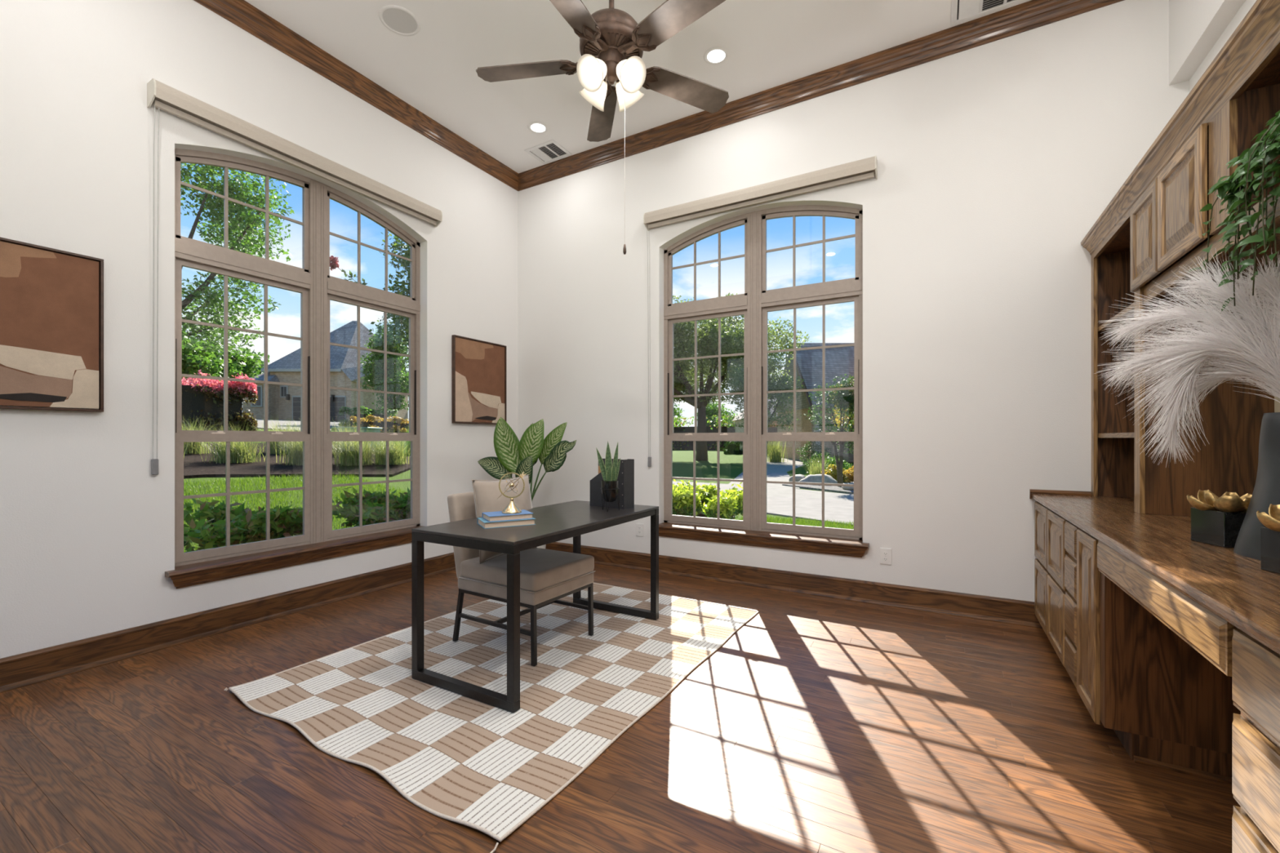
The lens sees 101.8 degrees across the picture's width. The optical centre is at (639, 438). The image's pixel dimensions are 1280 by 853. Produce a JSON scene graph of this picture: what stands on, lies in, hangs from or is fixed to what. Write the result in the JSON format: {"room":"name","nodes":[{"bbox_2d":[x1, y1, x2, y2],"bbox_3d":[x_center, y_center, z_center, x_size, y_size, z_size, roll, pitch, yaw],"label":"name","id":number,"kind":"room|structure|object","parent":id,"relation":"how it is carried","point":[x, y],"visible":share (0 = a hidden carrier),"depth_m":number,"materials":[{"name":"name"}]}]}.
{"room":"office","nodes":[
{"label":"office","id":0,"kind":"room"},
{"bbox_2d":[0,0,518,658],"bbox_3d":[-2.522,-0.730,3.538,0.160,4.060,4.660,0,0,30],"label":"wall","id":1,"kind":"structure","parent":0,"point":[87,528],"depth_m":2.90,"materials":[{"name":"paint"}]},
{"bbox_2d":[0,236,103,412],"bbox_3d":[-3.019,-0.546,2.475,0.036,0.808,0.662,0,0,30],"label":"framed painting","id":2,"kind":"object","parent":1,"relation":"attached to","point":[51,300],"visible":1,"depth_m":2.59,"materials":[{"name":"brown wood"}]},
{"bbox_2d":[0,552,456,693],"bbox_3d":[-2.399,1.123,3.560,0.032,0.155,4.500,0,0,30],"label":"baseboard","id":3,"kind":"structure","parent":1,"relation":"attached to","point":[30,668],"depth_m":3.07,"materials":[{"name":"brown wood"}]},
{"bbox_2d":[164,525,423,588],"bbox_3d":[-2.300,0.821,3.795,0.161,0.110,1.820,0,0,30],"label":"window sill","id":4,"kind":"structure","parent":1,"relation":"attached to","point":[194,574],"depth_m":3.50,"materials":[{"name":"brown wood"}]},
{"bbox_2d":[174,148,420,566],"bbox_3d":[-2.392,-0.562,3.847,0.069,2.665,1.730,0,0,30],"label":"window","id":5,"kind":"structure","parent":1,"relation":"in","point":[314,283],"depth_m":3.78,"materials":[{"name":"plastic"}]},
{"bbox_2d":[146,78,442,475],"bbox_3d":[-2.253,-0.898,3.741,0.102,2.207,1.930,0,0,30],"label":"roller shade","id":6,"kind":"object","parent":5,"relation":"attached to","point":[164,97],"visible":1,"depth_m":3.35,"materials":[{"name":"fabric"}]},
{"bbox_2d":[194,0,518,191],"bbox_3d":[-2.378,-2.693,3.548,0.080,0.134,4.500,0,0,30],"label":"trim","id":7,"kind":"structure","parent":1,"relation":"attached to","point":[241,13],"depth_m":3.89,"materials":[{"name":"brown wood"}]},
{"bbox_2d":[452,334,506,424],"bbox_3d":[-1.546,-0.546,5.045,0.036,0.808,0.662,0,0,30],"label":"framed painting","id":8,"kind":"object","parent":1,"relation":"attached to","point":[478,366],"visible":0.87,"depth_m":5.00,"materials":[{"name":"brown wood"}]},
{"bbox_2d":[0,564,1240,852],"bbox_3d":[0.070,1.260,2.144,8.244,0.120,4.820,0,0,30],"label":"floor","id":9,"kind":"structure","parent":0,"point":[821,724],"depth_m":1.93,"materials":[{"name":"brown wood"}]},
{"bbox_2d":[223,582,758,852],"bbox_3d":[-0.582,1.189,3.005,1.817,0.022,2.438,0,0,31],"label":"rug","id":10,"kind":"object","parent":9,"relation":"on","point":[488,769],"visible":0.8,"depth_m":2.40,"materials":[{"name":"fabric"}]},
{"bbox_2d":[447,491,595,666],"bbox_3d":[-0.712,0.758,3.118,0.713,0.864,0.531,0,0,32],"label":"dining chair","id":11,"kind":"object","parent":10,"relation":"on","point":[547,576],"visible":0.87,"depth_m":2.96,"materials":[{"name":"fabric"}]},
{"bbox_2d":[471,474,537,564],"bbox_3d":[-0.824,0.473,3.197,0.190,0.472,0.525,0,0,30],"label":"throw cushion","id":12,"kind":"object","parent":11,"relation":"on","point":[486,492],"visible":0.51,"depth_m":3.09,"materials":[{"name":"fabric"}]},
{"bbox_2d":[460,547,594,591],"bbox_3d":[-0.660,0.757,3.086,0.591,0.098,0.530,0,0,32],"label":"seat cushion","id":13,"kind":"object","parent":11,"relation":"on","point":[541,570],"depth_m":2.94,"materials":[{"name":"fabric"}]},
{"bbox_2d":[411,500,658,712],"bbox_3d":[-0.505,0.819,3.016,0.676,0.742,1.370,0,0,29],"label":"writing desk","id":14,"kind":"object","parent":10,"relation":"on","point":[555,522],"visible":0.95,"depth_m":2.57,"materials":[{"name":"black metal"}]},
{"bbox_2d":[476,517,535,528],"bbox_3d":[-0.701,0.432,2.725,0.262,0.031,0.181,0,0,-28],"label":"book","id":15,"kind":"object","parent":14,"relation":"on","point":[485,524],"visible":0.75,"depth_m":2.65,"materials":[{"name":"paper"}]},
{"bbox_2d":[482,509,533,521],"bbox_3d":[-0.695,0.403,2.728,0.228,0.028,0.161,0,0,-29],"label":"book","id":16,"kind":"object","parent":15,"relation":"on","point":[498,516],"visible":0.95,"depth_m":2.67,"materials":[{"name":"paper"}]},
{"bbox_2d":[498,471,525,514],"bbox_3d":[-0.674,0.280,2.735,0.117,0.219,0.102,0,0,34],"label":"armillary sphere","id":17,"kind":"object","parent":16,"relation":"on","point":[511,508],"visible":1,"depth_m":2.73,"materials":[{"name":"gold metal"}]},
{"bbox_2d":[595,441,620,511],"bbox_3d":[-0.190,0.230,3.222,0.123,0.433,0.115,0,0,41],"label":"snake plant","id":18,"kind":"object","parent":14,"relation":"on","point":[610,483],"visible":1,"depth_m":3.20,"materials":[{"name":"green plant"}]},
{"bbox_2d":[590,458,634,509],"bbox_3d":[-0.187,0.290,3.430,0.296,0.315,0.105,0,0,38],"label":"magazine file","id":19,"kind":"object","parent":14,"relation":"on","point":[625,477],"visible":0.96,"depth_m":3.35,"materials":[{"name":"black metal"}]},
{"bbox_2d":[477,417,576,548],"bbox_3d":[-0.983,0.502,4.609,1.070,1.395,0.286,0,0,24],"label":"plant","id":20,"kind":"object","parent":9,"relation":"on","point":[513,455],"visible":0.69,"depth_m":4.56,"materials":[{"name":"plant"}]},
{"bbox_2d":[1034,501,1068,666],"bbox_3d":[2.606,0.793,2.758,0.712,0.814,0.900,0,0,30],"label":"base cabinet","id":21,"kind":"object","parent":9,"relation":"on","point":[1050,552],"visible":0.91,"depth_m":2.85,"materials":[{"name":"brown wood"}]},
{"bbox_2d":[1029,488,1279,654],"bbox_3d":[1.962,0.354,1.658,0.735,0.061,3.458,0,0,30],"label":"countertop","id":22,"kind":"structure","parent":21,"relation":"on","point":[1233,586],"depth_m":1.53,"materials":[{"name":"brown wood"}]},
{"bbox_2d":[1097,540,1239,676],"bbox_3d":[1.704,0.452,1.451,0.450,0.116,1.054,0,0,30],"label":"drawer","id":23,"kind":"object","parent":22,"relation":"attached to","point":[1206,632],"visible":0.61,"depth_m":1.35,"materials":[{"name":"brown wood"}]},
{"bbox_2d":[1080,0,1279,515],"bbox_3d":[2.077,-0.431,1.603,0.480,1.561,3.438,0,0,30],"label":"hutch","id":24,"kind":"object","parent":22,"relation":"on","point":[1153,227],"visible":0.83,"depth_m":2.27,"materials":[{"name":"brown wood"}]},
{"bbox_3d":[1.876,-0.791,1.328,0.281,0.171,0.281,0,0,30],"label":"wicker basket","id":25,"kind":"object","parent":24,"relation":"in","visible":0},
{"bbox_2d":[1188,110,1279,311],"bbox_3d":[1.808,-0.657,1.475,0.261,0.535,0.403,0,0,30],"label":"trailing vine","id":26,"kind":"object","parent":25,"relation":"hanging from","point":[1265,149],"visible":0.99,"depth_m":1.45,"materials":[{"name":"green plant"}]},
{"bbox_2d":[1191,507,1246,547],"bbox_3d":[1.943,0.293,1.716,0.124,0.114,0.124,0,0,10],"label":"block","id":27,"kind":"object","parent":22,"relation":"on","point":[1219,528],"visible":0.58,"depth_m":1.69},
{"bbox_2d":[1186,489,1252,512],"bbox_3d":[1.951,0.209,1.717,0.185,0.073,0.192,0,0,-7],"label":"flower","id":28,"kind":"object","parent":27,"relation":"on","point":[1231,502],"visible":0.81,"depth_m":1.71,"materials":[{"name":"gold metal"}]},
{"bbox_2d":[1233,412,1279,559],"bbox_3d":[1.922,0.137,1.478,0.292,0.425,0.360,0,0,30],"label":"vase","id":29,"kind":"object","parent":22,"relation":"on","point":[1266,491],"visible":0.84,"depth_m":1.51,"materials":[{"name":"ceramic"}]},
{"bbox_2d":[1093,311,1279,402],"bbox_3d":[1.795,-0.219,1.685,0.258,0.440,0.498,0,0,-32],"label":"pampas plume","id":30,"kind":"object","parent":29,"relation":"in","point":[1132,366],"visible":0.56,"depth_m":1.73},
{"bbox_2d":[1097,266,1279,387],"bbox_3d":[1.799,-0.277,1.670,0.294,0.555,0.493,0,0,-44],"label":"pampas plume","id":31,"kind":"object","parent":29,"relation":"in","point":[1151,319],"visible":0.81,"depth_m":1.70},
{"bbox_2d":[1103,276,1279,466],"bbox_3d":[1.789,-0.216,1.650,0.487,0.622,0.354,0,0,44],"label":"pampas plume","id":32,"kind":"object","parent":29,"relation":"in","point":[1175,407],"visible":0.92,"depth_m":1.67},
{"bbox_2d":[1159,249,1279,384],"bbox_3d":[1.842,-0.297,1.585,0.372,0.595,0.301,0,0,30],"label":"pampas plume","id":33,"kind":"object","parent":29,"relation":"in","point":[1202,284],"visible":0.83,"depth_m":1.58},
{"bbox_2d":[1162,335,1279,413],"bbox_3d":[1.865,-0.179,1.619,0.220,0.360,0.351,0,0,-33],"label":"pampas plume","id":34,"kind":"object","parent":29,"relation":"in","point":[1203,384],"visible":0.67,"depth_m":1.63},
{"bbox_2d":[1209,247,1279,361],"bbox_3d":[1.886,-0.282,1.515,0.286,0.564,0.275,0,0,30],"label":"pampas plume","id":35,"kind":"object","parent":29,"relation":"in","point":[1275,286],"visible":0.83,"depth_m":1.53},
{"bbox_2d":[1260,527,1279,573],"bbox_3d":[1.710,0.293,1.319,0.124,0.114,0.124,0,0,10],"label":"block","id":36,"kind":"object","parent":22,"relation":"on","point":[1269,539],"visible":1,"depth_m":1.37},
{"bbox_2d":[1256,503,1279,531],"bbox_3d":[1.718,0.209,1.321,0.185,0.073,0.192,0,0,-7],"label":"flower","id":37,"kind":"object","parent":36,"relation":"on","point":[1272,521],"visible":1,"depth_m":1.35,"materials":[{"name":"gold metal"}]},
{"bbox_2d":[1064,520,1079,688],"bbox_3d":[2.317,0.793,2.255,0.713,0.814,0.256,0,0,30],"label":"base cabinet","id":38,"kind":"object","parent":9,"relation":"on","point":[1070,530],"visible":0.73,"depth_m":2.41,"materials":[{"name":"brown wood"}]},
{"bbox_2d":[1076,528,1240,785],"bbox_3d":[2.154,0.793,1.970,0.712,0.814,0.397,0,0,30],"label":"base cabinet","id":39,"kind":"object","parent":9,"relation":"on","point":[1170,708],"visible":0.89,"depth_m":1.92,"materials":[{"name":"brown wood"}]},
{"bbox_2d":[1231,628,1279,852],"bbox_3d":[1.336,0.793,0.544,0.713,0.814,0.882,0,0,30],"label":"base cabinet","id":40,"kind":"object","parent":9,"relation":"on","point":[1255,667],"visible":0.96,"depth_m":1.01,"materials":[{"name":"brown wood"}]},
{"bbox_2d":[244,0,1031,173],"bbox_3d":[-0.171,-2.820,2.282,5.490,0.120,4.820,0,0,30],"label":"ceiling","id":41,"kind":"structure","parent":0,"point":[769,43],"depth_m":3.69,"materials":[{"name":"paint"}]},
{"bbox_2d":[378,4,420,35],"bbox_3d":[-1.585,-2.756,3.433,0.252,0.007,0.252,0,0,30],"label":"ceiling speaker","id":42,"kind":"object","parent":41,"relation":"attached to","point":[400,20],"visible":1,"depth_m":3.42,"materials":[{"name":"white plastic"}]},
{"bbox_2d":[382,8,417,33],"bbox_3d":[-1.585,-2.756,3.433,0.210,0.001,0.210,0,0,30],"label":"grille","id":43,"kind":"object","parent":42,"relation":"attached to","point":[399,20],"depth_m":3.43,"materials":[{"name":"grey"}]},
{"bbox_2d":[527,120,548,133],"bbox_3d":[-0.903,-2.757,4.611,0.184,0.006,0.184,0,0,30],"label":"recessed light","id":44,"kind":"object","parent":41,"relation":"in","point":[539,127],"visible":1,"depth_m":4.61,"materials":[{"name":"white plastic"}]},
{"bbox_2d":[524,139,572,164],"bbox_3d":[-0.882,-2.756,5.007,0.355,0.008,0.290,0,0,30],"label":"ceiling vent","id":45,"kind":"object","parent":41,"relation":"in","point":[549,151],"visible":1,"depth_m":5.00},
{"bbox_2d":[475,0,728,254],"bbox_3d":[-0.147,-1.815,2.406,1.268,1.890,1.236,0,0,30],"label":"ceiling fan","id":46,"kind":"object","parent":41,"relation":"hanging from","point":[612,44],"visible":1,"depth_m":2.40,"materials":[{"name":"brown metal"}]},
{"bbox_2d":[703,45,728,64],"bbox_3d":[0.549,-2.757,3.746,0.184,0.006,0.184,0,0,30],"label":"recessed light","id":47,"kind":"object","parent":41,"relation":"in","point":[717,55],"visible":1,"depth_m":3.74,"materials":[{"name":"white plastic"}]},
{"bbox_2d":[950,0,1027,26],"bbox_3d":[2.199,-2.756,3.229,0.460,0.008,0.300,0,0,30],"label":"ceiling vent","id":48,"kind":"object","parent":41,"relation":"in","point":[962,11],"visible":1,"depth_m":3.32,"materials":[{"name":"metal"}]},
{"bbox_2d":[518,0,1189,601],"bbox_3d":[0.967,-0.730,4.316,5.440,4.060,0.160,0,0,30],"label":"wall","id":49,"kind":"structure","parent":0,"point":[997,159],"depth_m":3.64,"materials":[{"name":"paint"}]},
{"bbox_2d":[635,523,643,536],"bbox_3d":[-0.003,0.838,4.774,0.078,0.118,0.009,0,0,30],"label":"wall outlet","id":50,"kind":"object","parent":49,"relation":"attached to","point":[639,527],"visible":1,"depth_m":4.77,"materials":[{"name":"white plastic"}]},
{"bbox_2d":[663,204,862,540],"bbox_3d":[0.967,-0.562,4.362,1.695,2.665,0.069,0,0,30],"label":"window","id":51,"kind":"structure","parent":49,"relation":"in","point":[755,304],"depth_m":4.33,"materials":[{"name":"plastic"}]},
{"bbox_2d":[643,155,877,466],"bbox_3d":[0.879,-0.883,4.213,1.900,2.277,0.102,0,0,30],"label":"roller shade","id":52,"kind":"object","parent":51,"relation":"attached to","point":[866,168],"visible":1,"depth_m":4.14,"materials":[{"name":"fabric"}]},
{"bbox_2d":[658,522,869,557],"bbox_3d":[0.915,0.821,4.270,1.785,0.110,0.161,0,0,30],"label":"window sill","id":53,"kind":"structure","parent":49,"relation":"attached to","point":[811,544],"depth_m":4.17,"materials":[{"name":"brown wood"}]},
{"bbox_2d":[545,542,1042,628],"bbox_3d":[0.648,1.123,4.388,4.495,0.155,0.032,0,0,30],"label":"baseboard","id":54,"kind":"structure","parent":49,"relation":"attached to","point":[1001,610],"depth_m":3.92,"materials":[{"name":"brown wood"}]},
{"bbox_2d":[518,0,1124,191],"bbox_3d":[0.868,-2.693,4.234,5.030,0.134,0.080,0,0,30],"label":"trim","id":55,"kind":"structure","parent":49,"relation":"attached to","point":[1033,14],"depth_m":3.89,"materials":[{"name":"brown wood"}]},
{"bbox_2d":[880,547,891,564],"bbox_3d":[1.774,0.850,3.756,0.078,0.118,0.009,0,0,30],"label":"wall outlet","id":56,"kind":"object","parent":49,"relation":"attached to","point":[885,553],"visible":1,"depth_m":3.75,"materials":[{"name":"white plastic"}]},
{"bbox_2d":[1168,0,1256,92],"bbox_3d":[2.081,-0.730,0.991,0.300,4.060,4.500,0,0,30],"label":"wall","id":57,"kind":"structure","parent":0,"point":[1198,29],"depth_m":2.74,"materials":[{"name":"paint"}]},
{"label":"outside","id":58,"kind":"structure","parent":0,"visible":0},
{"bbox_2d":[183,419,853,552],"bbox_3d":[3.101,-0.725,43.344,150.000,4.550,150.000,0,0,30],"label":"lawn","id":59,"kind":"structure","parent":58,"point":[731,465],"depth_m":17.92,"materials":[{"name":"green plant"}]},
{"bbox_2d":[182,369,257,431],"bbox_3d":[-17.359,-1.341,18.323,3.796,2.398,5.621,0,0,30],"label":"flowering bush","id":60,"kind":"object","parent":59,"relation":"on","point":[204,397],"visible":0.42,"depth_m":18.82,"materials":[{"name":"pink plant"}]},
{"bbox_2d":[182,331,263,384],"bbox_3d":[-20.630,-2.613,23.529,4.525,4.048,6.638,0,0,-17],"label":"shade tree","id":61,"kind":"object","parent":59,"relation":"on","point":[193,359],"visible":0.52,"depth_m":22.82,"materials":[{"name":"green plant"}]},
{"bbox_2d":[180,162,294,355],"bbox_3d":[-24.207,-8.421,24.981,12.256,15.256,11.113,0,0,-41],"label":"shade tree","id":62,"kind":"object","parent":59,"relation":"on","point":[244,215],"visible":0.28,"depth_m":25.97,"materials":[{"name":"green plant"}]},
{"bbox_2d":[212,343,270,377],"bbox_3d":[-42.506,-5.967,53.778,10.830,7.901,9.262,0,0,30],"label":"tree","id":63,"kind":"object","parent":59,"relation":"on","point":[249,353],"visible":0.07,"depth_m":52.72,"materials":[{"name":"green plant"}]},
{"bbox_2d":[183,470,407,552],"bbox_3d":[-5.284,1.055,7.803,4.675,0.824,4.482,0,0,30],"label":"grass blades","id":64,"kind":"object","parent":59,"relation":"on","point":[281,482],"visible":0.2,"depth_m":8.58,"materials":[{"name":"plant"}]},
{"bbox_2d":[183,486,410,552],"bbox_3d":[-2.716,1.015,4.907,0.951,1.176,4.500,0,0,30],"label":"hedge","id":65,"kind":"object","parent":59,"relation":"on","point":[246,526],"visible":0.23,"depth_m":4.13,"materials":[{"name":"green plant"}]},
{"bbox_2d":[183,442,410,478],"bbox_3d":[-9.230,0.487,11.280,6.900,0.762,8.100,0,0,30],"label":"mulch bed","id":66,"kind":"object","parent":59,"relation":"on","point":[194,466],"visible":0.16,"depth_m":10.68,"materials":[{"name":"soil"}]},
{"bbox_2d":[182,414,230,453],"bbox_3d":[-9.970,-0.121,11.668,2.067,0.910,2.011,0,0,-24],"label":"fountain grass","id":67,"kind":"object","parent":66,"relation":"on","point":[190,450],"depth_m":11.51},
{"bbox_2d":[194,422,266,463],"bbox_3d":[-8.460,0.062,10.703,2.048,0.866,1.945,0,0,-22],"label":"fountain grass","id":68,"kind":"object","parent":66,"relation":"on","point":[240,452],"depth_m":10.66,"materials":[{"name":"plant"}]},
{"bbox_2d":[253,413,300,453],"bbox_3d":[-8.851,-0.118,12.898,2.138,0.976,1.895,0,0,24],"label":"fountain grass","id":69,"kind":"object","parent":66,"relation":"on","point":[273,447],"depth_m":12.66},
{"bbox_2d":[261,418,349,465],"bbox_3d":[-7.155,0.028,11.399,2.172,1.075,2.264,0,0,5],"label":"fountain grass","id":70,"kind":"object","parent":66,"relation":"on","point":[295,457],"depth_m":11.02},
{"bbox_2d":[329,417,383,455],"bbox_3d":[-7.733,-0.068,13.575,2.185,0.982,2.119,0,0,43],"label":"fountain grass","id":71,"kind":"object","parent":66,"relation":"on","point":[348,418],"depth_m":13.46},
{"bbox_2d":[332,422,383,466],"bbox_3d":[-6.466,0.094,11.866,2.375,1.014,2.105,0,0,41],"label":"fountain grass","id":72,"kind":"object","parent":66,"relation":"on","point":[350,452],"depth_m":11.60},
{"bbox_2d":[364,426,410,465],"bbox_3d":[-5.984,0.145,12.331,2.057,0.930,1.996,0,0,-24],"label":"fountain grass","id":73,"kind":"object","parent":66,"relation":"on","point":[393,458],"depth_m":12.27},
{"bbox_2d":[242,320,408,422],"bbox_3d":[-28.288,-6.326,49.875,10.709,10.252,12.950,0,0,0],"label":"brick house","id":74,"kind":"structure","parent":59,"relation":"on","point":[283,401],"depth_m":45.00,"materials":[{"name":"brick"}]},
{"bbox_2d":[329,426,382,448],"bbox_3d":[-8.697,-0.029,15.926,1.180,0.630,0.890,0,0,0],"label":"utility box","id":75,"kind":"object","parent":59,"relation":"on","point":[369,429],"visible":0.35,"depth_m":15.55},
{"bbox_2d":[337,405,397,426],"bbox_3d":[-15.998,-1.210,30.538,2.212,1.340,2.629,0,0,30],"label":"rounded hedge","id":76,"kind":"object","parent":59,"relation":"on","point":[366,411],"visible":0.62,"depth_m":30.05,"materials":[{"name":"green plant"}]},
{"bbox_2d":[350,414,408,432],"bbox_3d":[-12.589,-0.726,26.437,2.169,0.850,3.472,0,0,30],"label":"rounded hedge","id":77,"kind":"object","parent":59,"relation":"on","point":[373,421],"visible":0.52,"depth_m":25.68,"materials":[{"name":"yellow plant"}]},
{"bbox_2d":[360,327,408,417],"bbox_3d":[-16.447,-4.129,34.083,3.712,6.852,3.752,0,0,-25],"label":"shade tree","id":78,"kind":"object","parent":59,"relation":"on","point":[375,367],"visible":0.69,"depth_m":33.60,"materials":[{"name":"green plant"}]},
{"bbox_2d":[367,231,409,405],"bbox_3d":[-3.271,-1.082,8.752,2.284,4.853,2.659,0,0,-20],"label":"crape myrtle","id":79,"kind":"object","parent":59,"relation":"on","point":[404,326],"visible":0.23,"depth_m":8.09,"materials":[{"name":"green plant"}]},
{"bbox_2d":[329,255,408,319],"bbox_3d":[-3.803,-2.110,7.588,0.224,0.698,1.512,0,0,30],"label":"flower spray","id":80,"kind":"object","parent":79,"relation":"attached to","point":[334,264],"visible":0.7,"depth_m":7.04,"materials":[{"name":"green plant"}]},
{"bbox_2d":[400,426,410,453],"bbox_3d":[-6.567,-0.030,15.392,1.146,0.916,1.199,0,0,-1],"label":"clump","id":81,"kind":"object","parent":59,"relation":"on","point":[408,442],"visible":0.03,"depth_m":15.15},
{"bbox_2d":[673,404,683,420],"bbox_3d":[1.742,-3.038,86.994,10.616,9.276,8.521,0,0,30],"label":"tree","id":82,"kind":"object","parent":59,"relation":"on","point":[675,412],"visible":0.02,"depth_m":85.56,"materials":[{"name":"green plant"}]},
{"bbox_2d":[672,414,737,450],"bbox_3d":[8.261,-0.731,70.937,20.003,5.034,3.508,0,0,30],"label":"rounded hedge","id":83,"kind":"object","parent":59,"relation":"on","point":[677,445],"visible":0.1,"depth_m":69.47,"materials":[{"name":"green plant"}]},
{"bbox_2d":[672,479,742,519],"bbox_3d":[0.163,1.093,8.116,3.128,1.012,1.228,0,0,30],"label":"hedge","id":84,"kind":"object","parent":59,"relation":"on","point":[731,504],"visible":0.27,"depth_m":7.33,"materials":[{"name":"green plant"}]},
{"bbox_2d":[697,399,737,426],"bbox_3d":[13.930,-2.662,89.425,9.431,8.524,8.887,0,0,30],"label":"tree","id":85,"kind":"object","parent":59,"relation":"on","point":[713,410],"visible":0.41,"depth_m":88.76,"materials":[{"name":"green plant"}]},
{"bbox_2d":[722,440,742,454],"bbox_3d":[9.312,0.799,51.761,1.838,1.642,1.830,0,0,30],"label":"rounded hedge","id":86,"kind":"object","parent":59,"relation":"on","point":[732,449],"visible":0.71,"depth_m":51.35,"materials":[{"name":"green plant"}]},
{"bbox_2d":[672,292,811,460],"bbox_3d":[4.527,-4.287,37.664,12.839,11.774,12.933,0,0,-13],"label":"oak tree","id":87,"kind":"object","parent":59,"relation":"on","point":[731,342],"visible":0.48,"depth_m":34.98,"materials":[{"name":"green plant"}]},
{"bbox_2d":[731,388,777,455],"bbox_3d":[14.480,-3.117,52.499,8.654,9.935,10.200,0,0,0],"label":"house","id":88,"kind":"structure","parent":59,"relation":"on","point":[738,429],"depth_m":50.30,"materials":[{"name":"brick"}]},
{"bbox_2d":[723,352,804,431],"bbox_3d":[7.480,-1.945,32.231,4.638,7.091,4.971,0,0,-6],"label":"shade tree","id":89,"kind":"object","parent":59,"relation":"on","point":[772,363],"visible":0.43,"depth_m":31.40,"materials":[{"name":"green plant"}]},
{"bbox_2d":[732,515,853,528],"bbox_3d":[2.802,1.505,8.649,2.862,0.098,2.379,0,0,30],"label":"grass blades","id":90,"kind":"object","parent":59,"relation":"on","point":[771,519],"visible":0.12,"depth_m":9.36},
{"bbox_2d":[795,441,831,463],"bbox_3d":[10.802,0.782,32.533,2.210,1.538,2.135,0,0,30],"label":"shrub","id":91,"kind":"object","parent":59,"relation":"on","point":[813,449],"visible":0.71,"depth_m":32.31,"materials":[{"name":"green plant"}]},
{"bbox_2d":[773,342,853,462],"bbox_3d":[13.792,-3.796,36.999,5.599,11.293,12.800,0,0,0],"label":"house","id":92,"kind":"structure","parent":59,"relation":"on","point":[839,361],"depth_m":36.56,"materials":[{"name":"brick"}]},
{"bbox_2d":[802,451,832,475],"bbox_3d":[7.148,1.028,20.515,1.355,1.050,1.484,0,0,11],"label":"shrub","id":93,"kind":"object","parent":59,"relation":"on","point":[815,457],"visible":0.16,"depth_m":20.51,"materials":[{"name":"green plant"}]},
{"bbox_2d":[782,476,853,494],"bbox_3d":[9.447,1.540,18.323,7.100,0.100,11.100,0,0,30],"label":"gravel bed","id":94,"kind":"object","parent":59,"relation":"on","point":[827,488],"visible":0.07,"depth_m":15.80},
{"bbox_2d":[788,474,805,481],"bbox_3d":[5.372,1.363,17.824,0.560,0.273,0.673,0,0,30],"label":"boulder","id":95,"kind":"object","parent":94,"relation":"on","point":[797,477],"visible":0.45,"depth_m":17.61,"materials":[{"name":"stone"}]},
{"bbox_2d":[798,474,837,483],"bbox_3d":[5.875,1.320,17.082,1.265,0.320,0.801,0,0,30],"label":"boulder","id":96,"kind":"object","parent":94,"relation":"on","point":[816,477],"visible":0.56,"depth_m":16.84,"materials":[{"name":"stone"}]},
{"bbox_2d":[804,455,831,475],"bbox_3d":[6.430,1.030,18.904,1.387,0.960,1.288,0,0,45],"label":"fountain grass","id":97,"kind":"object","parent":94,"relation":"on","point":[815,470],"depth_m":18.88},
{"bbox_2d":[800,373,853,486],"bbox_3d":[6.300,-0.224,16.049,2.201,3.656,1.916,0,0,-3],"label":"tree","id":98,"kind":"object","parent":94,"relation":"on","point":[844,398],"visible":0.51,"depth_m":16.26,"materials":[{"name":"green plant"}]},
{"bbox_2d":[841,481,853,490],"bbox_3d":[6.284,1.376,15.213,0.786,0.248,0.680,0,0,30],"label":"boulder","id":99,"kind":"object","parent":94,"relation":"on","point":[851,488],"visible":0.31,"depth_m":15.11,"materials":[{"name":"stone"}]},
{"bbox_2d":[821,464,848,482],"bbox_3d":[6.756,1.211,18.048,0.921,0.687,0.914,0,0,-4],"label":"shrub","id":100,"kind":"object","parent":59,"relation":"on","point":[833,471],"visible":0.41,"depth_m":17.89,"materials":[{"name":"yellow plant"}]},
{"bbox_2d":[817,455,851,479],"bbox_3d":[7.267,1.092,19.275,1.303,0.922,1.278,0,0,30],"label":"shrub","id":101,"kind":"object","parent":59,"relation":"on","point":[833,461],"visible":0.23,"depth_m":19.15,"materials":[{"name":"green plant"}]},
{"bbox_2d":[828,384,853,430],"bbox_3d":[8.465,-0.303,19.805,2.434,3.806,2.338,0,0,7],"label":"maple tree","id":102,"kind":"object","parent":59,"relation":"on","point":[837,416],"visible":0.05,"depth_m":19.75,"materials":[{"name":"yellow plant"}]},
{"bbox_2d":[843,465,853,483],"bbox_3d":[7.317,1.197,17.413,0.991,0.714,0.952,0,0,30],"label":"shrub","id":103,"kind":"object","parent":59,"relation":"on","point":[849,473],"visible":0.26,"depth_m":17.35,"materials":[{"name":"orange plant"}]},
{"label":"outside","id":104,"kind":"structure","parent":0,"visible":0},
{"bbox_2d":[672,481,853,525],"bbox_3d":[0.760,0.763,15.765,26.255,1.713,5.885,0,0,41],"label":"driveway","id":105,"kind":"structure","parent":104,"point":[838,507],"depth_m":12.24,"materials":[{"name":"concrete"}]},
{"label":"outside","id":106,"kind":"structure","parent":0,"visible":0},
{"bbox_2d":[728,455,807,488],"bbox_3d":[10.041,1.576,31.993,7.634,0.100,33.611,0,0,12],"label":"driveway","id":107,"kind":"structure","parent":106,"point":[775,471],"depth_m":23.67,"materials":[{"name":"concrete"}]},
{"bbox_2d":[766,440,790,462],"bbox_3d":[8.724,0.583,33.783,2.001,1.853,2.229,0,0,30],"label":"fountain grass","id":108,"kind":"object","parent":107,"relation":"on","point":[774,455],"depth_m":33.56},
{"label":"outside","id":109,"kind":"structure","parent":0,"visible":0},
{"bbox_2d":[256,419,349,431],"bbox_3d":[-21.103,-0.877,30.882,11.180,1.358,23.926,0,0,-34],"label":"driveway","id":110,"kind":"structure","parent":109,"point":[260,421],"depth_m":29.41,"materials":[{"name":"concrete"}]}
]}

